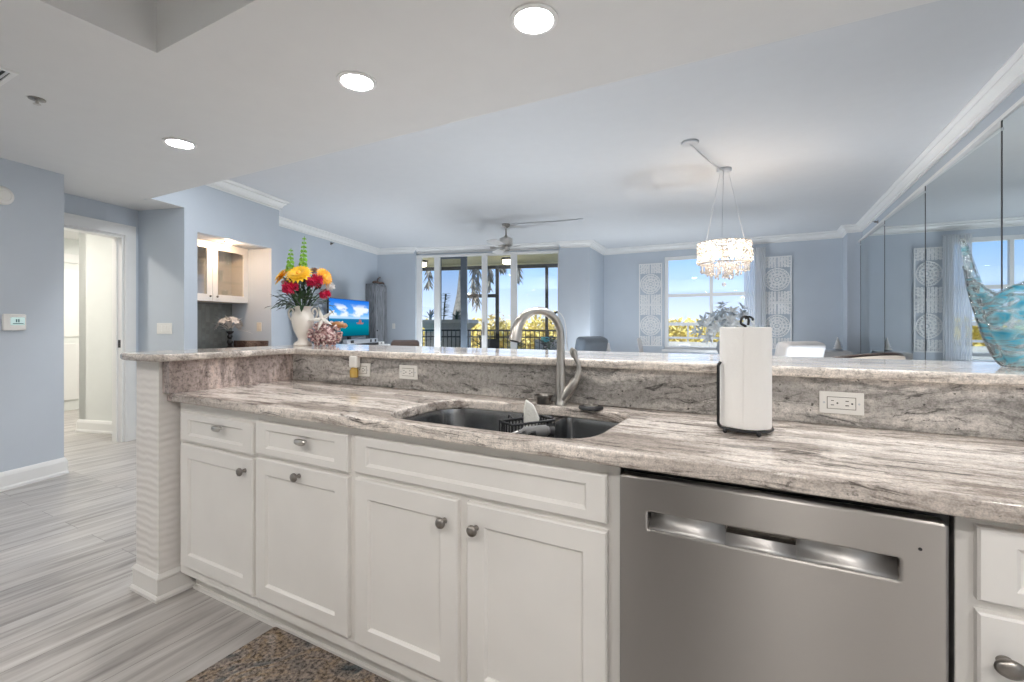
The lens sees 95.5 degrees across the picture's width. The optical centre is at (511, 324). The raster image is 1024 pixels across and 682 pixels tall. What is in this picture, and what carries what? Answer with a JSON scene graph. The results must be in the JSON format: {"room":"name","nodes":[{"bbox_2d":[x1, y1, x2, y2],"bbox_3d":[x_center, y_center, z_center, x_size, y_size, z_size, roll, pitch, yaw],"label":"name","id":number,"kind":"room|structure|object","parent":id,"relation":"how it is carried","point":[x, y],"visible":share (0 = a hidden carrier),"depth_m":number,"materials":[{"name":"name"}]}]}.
{"room":"kitchen","nodes":[
{"label":"kitchen","id":0,"kind":"room"},
{"bbox_2d":[64,232,111,420],"bbox_3d":[-5.320,-0.005,5.255,2.700,2.440,4.100,0,0,13],"label":"wall","id":1,"kind":"structure","parent":0,"point":[94,267],"depth_m":5.26,"materials":[{"name":"paint"}]},
{"bbox_2d":[64,253,78,400],"bbox_3d":[-6.266,0.105,6.669,0.031,2.220,1.000,0,0,13],"label":"door","id":2,"kind":"structure","parent":1,"relation":"in","point":[71,277],"depth_m":6.62,"materials":[{"name":"white paint"}]},
{"bbox_2d":[75,419,111,433],"bbox_3d":[-4.543,1.147,5.305,0.985,0.137,0.422,0,0,28],"label":"baseboard","id":3,"kind":"structure","parent":1,"relation":"attached to","point":[90,426],"depth_m":5.25,"materials":[{"name":"white paint"}]},
{"bbox_2d":[64,193,137,351],"bbox_3d":[-4.185,-0.005,4.429,0.120,2.440,1.190,0,0,13],"label":"wall","id":4,"kind":"structure","parent":0,"point":[77,205],"depth_m":4.67,"materials":[{"name":"blue paint"}]},
{"bbox_2d":[64,212,135,441],"bbox_3d":[-4.172,0.088,4.447,0.159,2.256,1.030,0,0,13],"label":"door frame","id":5,"kind":"structure","parent":4,"relation":"in","point":[123,244],"depth_m":4.82,"materials":[{"name":"white paint"}]},
{"bbox_2d":[0,409,272,681],"bbox_3d":[-2.099,1.275,5.868,12.454,0.120,11.850,0,0,28],"label":"floor","id":6,"kind":"structure","parent":0,"point":[69,612],"depth_m":2.04,"materials":[{"name":"grey wood"}]},
{"bbox_2d":[181,403,273,625],"bbox_3d":[-1.130,0.778,2.184,0.566,0.874,0.603,0,0,28],"label":"base cabinet","id":7,"kind":"object","parent":6,"relation":"on","point":[218,446],"visible":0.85,"depth_m":1.94,"materials":[{"name":"white paint"}]},
{"bbox_2d":[234,340,268,346],"bbox_3d":[-3.578,0.670,5.602,0.575,0.930,1.092,0,0,13],"label":"bar cabinet","id":8,"kind":"object","parent":6,"relation":"on","point":[237,343],"visible":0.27,"depth_m":6.11,"materials":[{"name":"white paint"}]},
{"bbox_2d":[215,315,252,347],"bbox_3d":[-3.558,0.087,5.866,0.395,0.428,0.382,0,0,28],"label":"flower arrangement","id":9,"kind":"object","parent":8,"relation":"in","point":[237,322],"visible":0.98,"depth_m":5.82,"materials":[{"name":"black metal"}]},
{"bbox_2d":[186,627,390,681],"bbox_3d":[-0.633,1.210,1.214,1.165,0.009,0.840,0,0,28],"label":"rug","id":10,"kind":"object","parent":6,"relation":"on","point":[277,655],"visible":1,"depth_m":1.65,"materials":[{"name":"fabric"}]},
{"bbox_2d":[256,414,368,669],"bbox_3d":[-0.648,0.778,1.925,0.528,0.874,0.603,0,0,28],"label":"base cabinet","id":11,"kind":"object","parent":6,"relation":"on","point":[305,470],"visible":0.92,"depth_m":1.68,"materials":[{"name":"white paint"}]},
{"bbox_2d":[366,284,386,343],"bbox_3d":[-2.862,0.180,9.856,0.253,2.070,0.480,0,0,13],"label":"tall cabinet","id":12,"kind":"object","parent":6,"relation":"on","point":[376,294],"visible":0.55,"depth_m":9.71,"materials":[{"name":"grey wood"}]},
{"bbox_2d":[391,340,418,345],"bbox_3d":[-1.680,0.721,7.348,0.620,0.988,0.791,0,0,-11],"label":"armchair","id":13,"kind":"object","parent":6,"relation":"on","point":[394,342],"visible":0.2,"depth_m":6.97,"materials":[{"name":"brown leather"}]},
{"bbox_2d":[355,416,623,681],"bbox_3d":[-0.015,0.778,1.585,0.912,0.875,0.604,0,0,28],"label":"base cabinet","id":14,"kind":"object","parent":6,"relation":"on","point":[473,563],"visible":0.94,"depth_m":1.32,"materials":[{"name":"white paint"}]},
{"bbox_2d":[172,380,1023,525],"bbox_3d":[0.297,0.320,1.432,3.730,0.038,0.620,0,0,28],"label":"countertop","id":15,"kind":"structure","parent":14,"relation":"on","point":[981,478],"depth_m":1.17,"materials":[{"name":"stone"}]},
{"bbox_2d":[404,409,618,438],"bbox_3d":[-0.023,0.446,1.571,0.781,0.216,0.484,0,0,28],"label":"sink","id":16,"kind":"object","parent":15,"relation":"in","point":[565,427],"visible":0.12,"depth_m":1.79,"materials":[{"name":"silver metal"}]},
{"bbox_2d":[499,413,554,432],"bbox_3d":[0.041,0.368,1.626,0.174,0.101,0.136,0,0,-30],"label":"sink caddy","id":17,"kind":"object","parent":16,"relation":"in","point":[508,419],"visible":0.35,"depth_m":1.60,"materials":[{"name":"black metal"}]},
{"bbox_2d":[523,399,538,426],"bbox_3d":[0.067,0.328,1.614,0.054,0.138,0.024,0,0,0],"label":"sponge","id":18,"kind":"object","parent":17,"relation":"in","point":[530,413],"visible":0.49,"depth_m":1.60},
{"bbox_2d":[512,425,554,436],"bbox_3d":[0.058,0.347,1.500,0.171,0.042,0.038,0,0,-20],"label":"dish brush","id":19,"kind":"object","parent":16,"relation":"on","point":[541,430],"visible":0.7,"depth_m":1.50,"materials":[{"name":"grey plastic"}]},
{"bbox_2d":[534,393,552,404],"bbox_3d":[0.121,0.283,1.777,0.074,0.036,0.074,0,0,28],"label":"cup","id":20,"kind":"object","parent":15,"relation":"on","point":[541,398],"visible":1,"depth_m":1.75,"materials":[{"name":"silver metal"}]},
{"bbox_2d":[508,307,580,405],"bbox_3d":[0.116,0.117,1.710,0.285,0.368,0.073,0,0,-22],"label":"faucet","id":21,"kind":"object","parent":15,"relation":"on","point":[564,392],"visible":1,"depth_m":1.73,"materials":[{"name":"silver metal"}]},
{"bbox_2d":[578,400,603,410],"bbox_3d":[0.283,0.286,1.670,0.090,0.029,0.090,0,0,28],"label":"stopper","id":22,"kind":"object","parent":15,"relation":"on","point":[587,407],"visible":1,"depth_m":1.65,"materials":[{"name":"black metal"}]},
{"bbox_2d":[293,354,1023,440],"bbox_3d":[0.438,0.230,1.697,3.734,0.141,0.024,0,0,28],"label":"granite upstand","id":23,"kind":"object","parent":15,"relation":"on","point":[987,411],"visible":0.69,"depth_m":1.58,"materials":[{"name":"stone"}]},
{"bbox_2d":[357,363,370,376],"bbox_3d":[-0.749,0.223,2.315,0.112,0.065,0.012,0,0,28],"label":"outlet","id":24,"kind":"object","parent":23,"relation":"attached to","point":[364,369],"visible":0.67,"depth_m":2.30,"materials":[{"name":"white plastic"}]},
{"bbox_2d":[349,356,359,377],"bbox_3d":[-0.783,0.206,2.307,0.054,0.108,0.038,0,0,28],"label":"air freshener","id":25,"kind":"object","parent":24,"relation":"attached to","point":[354,361],"visible":0.97,"depth_m":2.29,"materials":[{"name":"white plastic"}]},
{"bbox_2d":[399,365,417,379],"bbox_3d":[-0.486,0.221,2.173,0.108,0.065,0.012,0,0,28],"label":"outlet","id":26,"kind":"object","parent":23,"relation":"attached to","point":[405,371],"visible":1,"depth_m":2.17,"materials":[{"name":"white plastic"}]},
{"bbox_2d":[819,391,863,415],"bbox_3d":[0.981,0.233,1.385,0.110,0.066,0.012,0,0,28],"label":"outlet","id":27,"kind":"object","parent":23,"relation":"attached to","point":[847,403],"visible":1,"depth_m":1.38,"materials":[{"name":"white plastic"}]},
{"bbox_2d":[828,397,854,409],"bbox_3d":[0.980,0.233,1.384,0.068,0.033,0.004,0,0,28],"label":"receptacle","id":28,"kind":"object","parent":27,"relation":"attached to","point":[834,403],"depth_m":1.38,"materials":[{"name":"white plastic"}]},
{"bbox_2d":[717,315,773,436],"bbox_3d":[0.661,0.137,1.319,0.144,0.328,0.144,0,0,41],"label":"towel stand","id":29,"kind":"object","parent":15,"relation":"on","point":[758,433],"visible":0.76,"depth_m":1.31,"materials":[{"name":"black metal"}]},
{"bbox_2d":[720,327,771,430],"bbox_3d":[0.661,0.145,1.318,0.133,0.279,0.135,0,0,28],"label":"paper towel roll","id":30,"kind":"object","parent":29,"relation":"on","point":[745,352],"visible":0.98,"depth_m":1.26,"materials":[{"name":"paper"}]},
{"bbox_2d":[575,336,607,350],"bbox_3d":[0.747,0.672,5.606,0.600,1.085,0.816,0,0,-32],"label":"recliner","id":31,"kind":"object","parent":6,"relation":"on","point":[583,343],"visible":0.06,"depth_m":5.25,"materials":[{"name":"grey leather"}]},
{"bbox_2d":[620,468,948,681],"bbox_3d":[0.661,0.779,1.225,0.610,0.872,0.596,0,0,28],"label":"dishwasher","id":32,"kind":"object","parent":6,"relation":"on","point":[720,581],"visible":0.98,"depth_m":0.96,"materials":[{"name":"silver metal"}]},
{"bbox_2d":[774,341,825,356],"bbox_3d":[3.056,0.697,5.376,0.780,1.036,0.803,0,0,-20],"label":"armchair","id":33,"kind":"object","parent":6,"relation":"on","point":[786,348],"visible":0.21,"depth_m":5.00,"materials":[{"name":"white leather"}]},
{"bbox_2d":[824,350,852,357],"bbox_3d":[5.190,0.785,7.521,0.440,0.740,0.636,0,0,28],"label":"sideboard","id":34,"kind":"object","parent":6,"relation":"on","point":[828,353],"visible":0.19,"depth_m":7.28,"materials":[{"name":"grey wood"}]},
{"bbox_2d":[832,352,905,359],"bbox_3d":[1.864,0.678,2.567,0.471,1.077,0.434,0,0,-14],"label":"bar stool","id":35,"kind":"object","parent":6,"relation":"on","point":[882,355],"visible":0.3,"depth_m":2.36,"materials":[{"name":"beige fabric"}]},
{"bbox_2d":[949,515,1023,681],"bbox_3d":[1.147,0.778,0.960,0.488,0.874,0.603,0,0,28],"label":"base cabinet","id":36,"kind":"object","parent":6,"relation":"on","point":[986,558],"visible":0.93,"depth_m":0.82,"materials":[{"name":"white paint"}]},
{"bbox_3d":[3.128,0.833,6.663,1.900,0.765,1.000,0,0,28],"label":"dining table","id":37,"kind":"object","parent":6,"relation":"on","visible":0},
{"bbox_2d":[690,301,759,354],"bbox_3d":[3.139,0.048,6.827,0.974,0.803,0.971,0,0,28],"label":"flower arrangement","id":38,"kind":"object","parent":37,"relation":"on","point":[714,322],"visible":0.74,"depth_m":6.71,"materials":[{"name":"plant"}]},
{"bbox_3d":[-2.998,0.775,8.472,0.568,0.780,2.240,0,0,13],"label":"media console","id":39,"kind":"object","parent":6,"relation":"on","visible":0},
{"bbox_2d":[308,304,328,343],"bbox_3d":[-3.170,0.025,7.506,0.400,0.720,0.400,0,0,28],"label":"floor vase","id":40,"kind":"object","parent":39,"relation":"on","point":[319,305],"visible":0.24,"depth_m":7.40,"materials":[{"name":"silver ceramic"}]},
{"bbox_2d":[327,297,368,339],"bbox_3d":[-2.949,-0.040,8.481,0.160,0.850,1.310,0,0,13],"label":"television","id":41,"kind":"object","parent":39,"relation":"on","point":[355,313],"visible":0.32,"depth_m":8.50,"materials":[{"name":"glass"}]},
{"bbox_2d":[343,338,378,344],"bbox_3d":[-2.764,0.320,8.521,0.112,0.130,1.120,0,0,13],"label":"soundbar","id":42,"kind":"object","parent":39,"relation":"on","point":[369,341],"visible":0.83,"depth_m":8.50,"materials":[{"name":"silver metal"}]},
{"bbox_2d":[0,158,278,471],"bbox_3d":[-4.109,-0.220,3.361,0.701,2.870,5.980,0,0,13],"label":"wall","id":43,"kind":"structure","parent":0,"point":[31,226],"depth_m":3.70,"materials":[{"name":"blue paint"}]},
{"bbox_2d":[0,186,13,204],"bbox_3d":[-3.722,-0.948,3.403,0.036,0.134,0.134,0,0,13],"label":"smoke detector","id":44,"kind":"object","parent":43,"relation":"attached to","point":[6,195],"visible":1,"depth_m":3.41,"materials":[{"name":"white plastic"}]},
{"bbox_2d":[2,314,25,330],"bbox_3d":[-3.711,-0.021,3.467,0.030,0.124,0.136,0,0,13],"label":"thermostat","id":45,"kind":"object","parent":43,"relation":"attached to","point":[10,322],"visible":1,"depth_m":3.45,"materials":[{"name":"white plastic"}]},
{"bbox_2d":[0,457,68,491],"bbox_3d":[-4.320,1.147,2.154,0.622,0.137,3.532,0,0,13],"label":"baseboard","id":46,"kind":"structure","parent":43,"relation":"attached to","point":[10,479],"depth_m":3.58,"materials":[{"name":"white paint"}]},
{"bbox_2d":[197,302,231,348],"bbox_3d":[-3.857,0.010,5.665,0.010,0.580,1.092,0,0,13],"label":"mosaic panel","id":47,"kind":"object","parent":43,"relation":"attached to","point":[208,314],"visible":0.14,"depth_m":5.88,"materials":[{"name":"grey tile"}]},
{"bbox_2d":[197,239,247,303],"bbox_3d":[-3.713,-0.641,5.633,0.280,0.714,1.091,0,0,13],"label":"upper cabinet","id":48,"kind":"object","parent":43,"relation":"attached to","point":[222,270],"visible":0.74,"depth_m":5.89,"materials":[{"name":"white wood"}]},
{"bbox_2d":[206,43,1023,254],"bbox_3d":[0.288,-1.593,6.805,8.836,0.125,7.640,0,0,28],"label":"crown molding","id":49,"kind":"structure","parent":43,"relation":"attached to","point":[1010,76],"depth_m":5.91,"materials":[{"name":"white paint"}]},
{"bbox_2d":[138,208,175,351],"bbox_3d":[-3.744,-0.005,4.970,0.500,2.440,0.100,0,0,13],"label":"wall","id":50,"kind":"structure","parent":0,"point":[157,227],"depth_m":4.92,"materials":[{"name":"blue paint"}]},
{"bbox_2d":[157,323,171,333],"bbox_3d":[-3.659,0.037,4.894,0.196,0.116,0.011,0,0,13],"label":"light switch","id":51,"kind":"object","parent":50,"relation":"attached to","point":[162,328],"visible":1,"depth_m":4.89,"materials":[{"name":"white plastic"}]},
{"bbox_2d":[136,361,180,573],"bbox_3d":[0.211,0.687,1.550,3.995,1.056,0.790,0,0,28],"label":"wall","id":52,"kind":"structure","parent":0,"point":[158,420],"depth_m":2.10,"materials":[{"name":"white"}]},
{"bbox_2d":[129,563,195,603],"bbox_3d":[-1.464,1.158,2.439,0.240,0.114,0.810,0,0,28],"label":"trim","id":53,"kind":"structure","parent":52,"relation":"attached to","point":[152,586],"depth_m":2.09,"materials":[{"name":"white paint"}]},
{"bbox_2d":[162,354,294,401],"bbox_3d":[-1.375,0.249,2.327,0.063,0.180,0.632,0,0,28],"label":"granite upstand","id":54,"kind":"object","parent":52,"relation":"attached to","point":[205,374],"visible":0.64,"depth_m":2.24,"materials":[{"name":"stone"}]},
{"bbox_2d":[120,344,1023,386],"bbox_3d":[0.240,0.142,1.683,4.069,0.032,1.177,0,0,28],"label":"countertop","id":55,"kind":"structure","parent":52,"relation":"on","point":[925,371],"depth_m":1.73,"materials":[{"name":"stone"}]},
{"bbox_2d":[288,306,317,345],"bbox_3d":[-1.282,0.006,2.852,0.143,0.241,0.132,0,0,-42],"label":"vase","id":56,"kind":"object","parent":55,"relation":"on","point":[301,325],"visible":0.93,"depth_m":2.81,"materials":[{"name":"beige ceramic"}]},
{"bbox_2d":[281,281,298,305],"bbox_3d":[-1.301,-0.161,2.776,0.102,0.226,0.152,0,0,28],"label":"carnation","id":57,"kind":"object","parent":56,"relation":"in","point":[287,288],"visible":0.94,"depth_m":2.74,"materials":[{"name":"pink plant"}]},
{"bbox_2d":[285,266,312,305],"bbox_3d":[-1.270,-0.204,2.774,0.156,0.313,0.128,0,0,28],"label":"gerbera","id":58,"kind":"object","parent":56,"relation":"in","point":[298,273],"visible":0.99,"depth_m":2.76,"materials":[{"name":"yellow plant"}]},
{"bbox_2d":[265,277,334,312],"bbox_3d":[-1.298,-0.185,2.867,0.374,0.254,0.421,0,0,-44],"label":"foliage","id":59,"kind":"object","parent":56,"relation":"in","point":[303,295],"visible":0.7,"depth_m":2.82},
{"bbox_2d":[299,236,307,294],"bbox_3d":[-1.282,-0.297,2.852,0.055,0.498,0.055,0,0,-17],"label":"flower stalk","id":60,"kind":"object","parent":56,"relation":"in","point":[303,255],"visible":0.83,"depth_m":2.85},
{"bbox_2d":[303,273,323,303],"bbox_3d":[-1.211,-0.182,2.818,0.101,0.270,0.176,0,0,-44],"label":"carnation","id":61,"kind":"object","parent":56,"relation":"in","point":[314,278],"visible":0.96,"depth_m":2.78,"materials":[{"name":"pink plant"}]},
{"bbox_2d":[307,268,331,305],"bbox_3d":[-1.188,-0.201,2.838,0.176,0.307,0.093,0,0,-22],"label":"gerbera","id":62,"kind":"object","parent":56,"relation":"in","point":[326,276],"visible":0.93,"depth_m":2.84,"materials":[{"name":"orange plant"}]},
{"bbox_2d":[307,321,342,345],"bbox_3d":[-1.142,0.049,2.854,0.213,0.154,0.151,0,0,0],"label":"cluster","id":63,"kind":"object","parent":55,"relation":"on","point":[326,334],"visible":0.91,"depth_m":2.81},
{"bbox_2d":[308,307,334,329],"bbox_3d":[-1.160,-0.039,2.817,0.154,0.144,0.061,0,0,5],"label":"starfish","id":64,"kind":"object","parent":63,"relation":"on","point":[321,318],"visible":1,"depth_m":2.81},
{"bbox_2d":[959,238,1023,367],"bbox_3d":[1.550,-0.067,1.372,0.450,0.381,0.222,0,0,0],"label":"glass bowl","id":65,"kind":"object","parent":55,"relation":"on","point":[980,300],"visible":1,"depth_m":1.41,"materials":[{"name":"glass"}]},
{"bbox_2d":[197,234,263,248],"bbox_3d":[-3.610,-1.040,5.609,0.520,0.080,1.096,0,0,13],"label":"ceiling","id":66,"kind":"structure","parent":0,"point":[201,237],"depth_m":5.64,"materials":[{"name":"white paint"}]},
{"bbox_2d":[279,226,377,345],"bbox_3d":[-3.418,-0.220,8.264,0.120,2.870,3.890,0,0,13],"label":"wall","id":67,"kind":"structure","parent":0,"point":[351,269],"depth_m":8.39,"materials":[{"name":"blue paint"}]},
{"bbox_2d":[0,0,939,239],"bbox_3d":[-3.706,-1.440,2.934,12.508,0.432,5.159,0,0,28],"label":"ceiling","id":68,"kind":"structure","parent":0,"point":[253,84],"depth_m":2.20,"materials":[{"name":"white paint"}]},
{"bbox_2d":[0,67,18,86],"bbox_3d":[-2.579,-1.221,2.255,0.321,0.009,0.181,0,0,28],"label":"ceiling vent","id":69,"kind":"object","parent":68,"relation":"in","point":[6,75],"visible":1,"depth_m":2.27,"materials":[{"name":"white paint"}]},
{"bbox_2d":[162,137,196,148],"bbox_3d":[-2.235,-1.220,3.129,0.194,0.009,0.194,0,0,28],"label":"recessed light","id":70,"kind":"object","parent":68,"relation":"in","point":[174,142],"visible":1,"depth_m":3.13,"materials":[{"name":"white paint"}]},
{"bbox_2d":[166,140,192,147],"bbox_3d":[-2.235,-1.220,3.129,0.150,0.001,0.150,0,0,28],"label":"diffuser","id":71,"kind":"object","parent":70,"relation":"attached to","point":[177,143],"depth_m":3.13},
{"bbox_2d":[336,71,376,91],"bbox_3d":[-0.778,-1.220,2.335,0.194,0.009,0.194,0,0,28],"label":"recessed light","id":72,"kind":"object","parent":68,"relation":"in","point":[351,80],"visible":1,"depth_m":2.33,"materials":[{"name":"white paint"}]},
{"bbox_2d":[341,75,372,88],"bbox_3d":[-0.778,-1.220,2.335,0.150,0.001,0.150,0,0,28],"label":"diffuser","id":73,"kind":"object","parent":72,"relation":"attached to","point":[353,81],"depth_m":2.33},
{"bbox_2d":[510,2,557,34],"bbox_3d":[0.088,-1.220,1.861,0.194,0.009,0.194,0,0,28],"label":"recessed light","id":74,"kind":"object","parent":68,"relation":"in","point":[535,18],"visible":1,"depth_m":1.85,"materials":[{"name":"white paint"}]},
{"bbox_2d":[515,8,552,31],"bbox_3d":[0.088,-1.220,1.861,0.150,0.001,0.150,0,0,28],"label":"diffuser","id":75,"kind":"object","parent":74,"relation":"attached to","point":[532,19],"depth_m":1.86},
{"bbox_2d":[378,245,589,349],"bbox_3d":[-0.680,-0.220,9.741,4.570,2.870,0.200,0,0,13],"label":"wall","id":76,"kind":"structure","parent":0,"point":[397,272],"depth_m":9.80,"materials":[{"name":"blue paint"}]},
{"bbox_2d":[416,250,558,348],"bbox_3d":[-0.542,-0.141,9.713,3.081,2.713,0.136,0,0,13],"label":"sliding door","id":77,"kind":"structure","parent":76,"relation":"in","point":[513,255],"depth_m":9.84,"materials":[{"name":"white paint"}]},
{"bbox_2d":[422,254,557,266],"bbox_3d":[-2.199,-1.710,11.680,8.550,0.250,2.890,0,0,13],"label":"ceiling","id":78,"kind":"structure","parent":0,"point":[534,258],"depth_m":11.75,"materials":[{"name":"paint"}]},
{"bbox_2d":[535,339,716,349],"bbox_3d":[4.473,1.325,12.014,8.500,1.780,0.200,0,0,28],"label":"wall","id":79,"kind":"structure","parent":0,"point":[698,344],"depth_m":11.99,"materials":[{"name":"paint"}]},
{"bbox_2d":[669,322,743,341],"bbox_3d":[5.485,0.185,11.470,4.400,0.500,0.060,0,0,28],"label":"railing","id":80,"kind":"object","parent":79,"relation":"on","point":[687,324],"visible":0.09,"depth_m":11.97,"materials":[{"name":"silver metal"}]},
{"bbox_2d":[230,0,1023,248],"bbox_3d":[-0.335,-1.715,7.191,10.600,0.120,7.850,0,0,28],"label":"ceiling","id":81,"kind":"structure","parent":0,"point":[812,129],"depth_m":4.41,"materials":[{"name":"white paint"}]},
{"bbox_2d":[463,218,582,253],"bbox_3d":[0.070,-1.431,7.479,1.321,0.448,1.739,0,0,-41],"label":"ceiling fan","id":82,"kind":"object","parent":81,"relation":"hanging from","point":[505,242],"visible":1,"depth_m":7.56,"materials":[{"name":"silver metal"}]},
{"bbox_2d":[681,139,752,285],"bbox_3d":[2.063,-1.032,4.611,0.563,1.247,1.293,0,0,28],"label":"chandelier","id":83,"kind":"object","parent":81,"relation":"hanging from","point":[689,142],"visible":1,"depth_m":4.81,"materials":[{"name":"glass"}]},
{"bbox_2d":[590,238,842,355],"bbox_3d":[3.603,-0.220,8.771,4.460,2.870,1.338,0,0,28],"label":"wall","id":84,"kind":"structure","parent":0,"point":[817,265],"depth_m":8.73,"materials":[{"name":"blue paint"}]},
{"bbox_2d":[639,305,661,345],"bbox_3d":[2.894,0.010,9.723,0.471,0.862,0.026,0,0,28],"label":"carved wall panel","id":85,"kind":"object","parent":84,"relation":"attached to","point":[650,320],"visible":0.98,"depth_m":9.71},
{"bbox_2d":[639,263,661,304],"bbox_3d":[2.894,-0.855,9.723,0.471,0.862,0.026,0,0,28],"label":"carved wall panel","id":86,"kind":"object","parent":84,"relation":"attached to","point":[650,288],"visible":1,"depth_m":9.72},
{"bbox_2d":[662,253,743,352],"bbox_3d":[3.920,-0.430,9.223,1.811,1.951,0.161,0,0,28],"label":"window","id":87,"kind":"structure","parent":84,"relation":"in","point":[711,349],"depth_m":9.43,"materials":[{"name":"white paint"}]},
{"bbox_2d":[744,247,765,326],"bbox_3d":[4.571,-0.138,8.777,0.400,2.645,0.111,0,0,28],"label":"sheer curtain","id":88,"kind":"object","parent":84,"relation":"hanging from","point":[754,279],"visible":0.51,"depth_m":8.73,"materials":[{"name":"white fabric"}]},
{"bbox_2d":[766,303,791,348],"bbox_3d":[4.920,0.020,8.634,0.471,0.862,0.026,0,0,28],"label":"carved wall panel","id":89,"kind":"object","parent":84,"relation":"attached to","point":[781,307],"visible":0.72,"depth_m":8.61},
{"bbox_2d":[766,255,791,302],"bbox_3d":[4.920,-0.845,8.634,0.471,0.862,0.026,0,0,28],"label":"carved wall panel","id":90,"kind":"object","parent":84,"relation":"attached to","point":[771,277],"visible":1,"depth_m":8.61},
{"bbox_2d":[843,232,861,354],"bbox_3d":[5.785,-0.220,7.909,0.200,2.870,0.490,0,0,28],"label":"wall column","id":91,"kind":"structure","parent":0,"point":[851,247],"depth_m":7.71,"materials":[{"name":"blue paint"}]},
{"bbox_2d":[862,82,1023,236],"bbox_3d":[3.296,-0.220,2.911,0.150,2.870,11.650,0,0,28],"label":"wall","id":92,"kind":"structure","parent":0,"point":[1018,93],"depth_m":3.86,"materials":[{"name":"blue paint"}]},
{"bbox_2d":[860,224,883,353],"bbox_3d":[5.258,-0.120,6.775,0.012,2.470,1.669,0,0,27],"label":"mirror panel","id":93,"kind":"object","parent":92,"relation":"attached to","point":[872,246],"visible":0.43,"depth_m":6.78,"materials":[{"name":"clear glass"}]},
{"bbox_2d":[884,190,924,359],"bbox_3d":[4.461,-0.120,5.291,0.012,2.470,1.699,0,0,27],"label":"mirror panel","id":94,"kind":"object","parent":92,"relation":"attached to","point":[904,231],"visible":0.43,"depth_m":5.20,"materials":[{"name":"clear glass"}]},
{"bbox_2d":[858,96,1023,242],"bbox_3d":[3.963,-1.371,4.370,0.058,0.028,7.450,0,0,28],"label":"rail","id":95,"kind":"object","parent":92,"relation":"attached to","point":[996,124],"visible":0.56,"depth_m":3.72,"materials":[{"name":"white paint"}]},
{"bbox_2d":[925,127,1000,361],"bbox_3d":[3.667,-0.120,3.816,0.012,2.470,1.649,0,0,27],"label":"mirror panel","id":96,"kind":"object","parent":92,"relation":"attached to","point":[964,201],"visible":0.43,"depth_m":3.76,"materials":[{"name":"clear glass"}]},
{"bbox_2d":[1001,103,1023,362],"bbox_3d":[2.829,-0.120,2.260,0.012,2.470,1.884,0,0,27],"label":"mirror panel","id":97,"kind":"object","parent":92,"relation":"attached to","point":[1012,126],"visible":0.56,"depth_m":2.95,"materials":[{"name":"clear glass"}]},
{"bbox_3d":[-0.917,1.325,11.343,11.562,0.180,5.768,0,0,28],"label":"floor","id":98,"kind":"structure","parent":0,"visible":0},
{"bbox_2d":[422,329,555,349],"bbox_3d":[-0.882,0.637,12.401,6.200,1.035,0.054,0,0,13],"label":"terrace railing","id":99,"kind":"object","parent":98,"relation":"on","point":[426,330],"visible":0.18,"depth_m":12.40,"materials":[{"name":"brown metal"}]},
{"bbox_2d":[480,339,498,347],"bbox_3d":[-0.535,0.787,10.990,0.468,0.917,0.524,0,0,0],"label":"chair","id":100,"kind":"object","parent":98,"relation":"on","point":[492,343],"visible":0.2,"depth_m":11.17,"materials":[{"name":"brown metal"}]},
{"bbox_2d":[422,264,557,349],"bbox_3d":[-0.909,-0.177,12.510,6.500,2.825,0.102,0,0,13],"label":"screen frame","id":101,"kind":"object","parent":98,"relation":"on","point":[546,266],"visible":0.33,"depth_m":12.35,"materials":[{"name":"brown metal"}]},
{"bbox_2d":[533,336,556,349],"bbox_3d":[0.883,0.736,10.680,0.903,0.998,0.936,0,0,28],"label":"potted shrub","id":102,"kind":"object","parent":98,"relation":"on","point":[548,343],"visible":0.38,"depth_m":10.62,"materials":[{"name":"plant"}]},
{"label":"outside","id":103,"kind":"structure","parent":0,"visible":0},
{"bbox_3d":[9.471,2.315,17.615,160.000,0.200,200.000,0,0,28],"label":"ground","id":104,"kind":"structure","parent":103,"visible":0},
{"bbox_2d":[422,320,433,346],"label":"stone planter","id":105,"kind":"object","parent":104,"relation":"on","point":[427,324],"depth_m":13.44,"materials":[{"name":"paint"}]},
{"bbox_2d":[441,319,460,346],"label":"stone planter","id":106,"kind":"object","parent":104,"relation":"on","point":[446,324],"depth_m":13.28,"materials":[{"name":"paint"}]},
{"bbox_2d":[467,319,478,347],"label":"stone planter","id":107,"kind":"object","parent":104,"relation":"on","point":[470,323],"depth_m":13.62,"materials":[{"name":"paint"}]},
{"bbox_2d":[423,269,523,319],"bbox_3d":[-1.421,-0.200,14.482,2.592,4.830,3.107,0,0,-26],"label":"palm tree","id":108,"kind":"object","parent":104,"relation":"on","point":[475,284],"visible":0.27,"depth_m":14.71,"materials":[{"name":"green plant"}]},
{"bbox_2d":[476,312,523,348],"bbox_3d":[-0.831,0.751,20.196,2.348,2.630,2.144,0,0,28],"label":"tree","id":109,"kind":"object","parent":104,"relation":"on","point":[490,324],"visible":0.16,"depth_m":20.06,"materials":[{"name":"green plant"}]},
{"bbox_2d":[488,322,531,348],"bbox_3d":[-0.314,0.979,17.597,1.955,2.176,1.914,0,0,26],"label":"tree","id":110,"kind":"object","parent":104,"relation":"on","point":[503,326],"visible":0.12,"depth_m":17.50,"materials":[{"name":"yellow plant"}]},
{"bbox_2d":[523,310,557,348],"bbox_3d":[1.317,0.682,19.691,2.311,2.769,2.027,0,0,-29],"label":"tree","id":111,"kind":"object","parent":104,"relation":"on","point":[534,324],"visible":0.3,"depth_m":19.37,"materials":[{"name":"yellow plant"}]},
{"bbox_2d":[422,317,743,348],"bbox_3d":[3.091,0.957,21.327,21.436,2.692,1.516,0,0,13],"label":"hedge","id":112,"kind":"object","parent":104,"relation":"on","point":[680,319],"visible":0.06,"depth_m":21.49,"materials":[{"name":"yellow plant"}]},
{"bbox_2d":[669,318,696,341],"bbox_3d":[5.417,0.829,15.541,1.801,2.275,1.993,0,0,-10],"label":"tree","id":113,"kind":"object","parent":104,"relation":"on","point":[674,329],"visible":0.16,"depth_m":15.30,"materials":[{"name":"yellow plant"}]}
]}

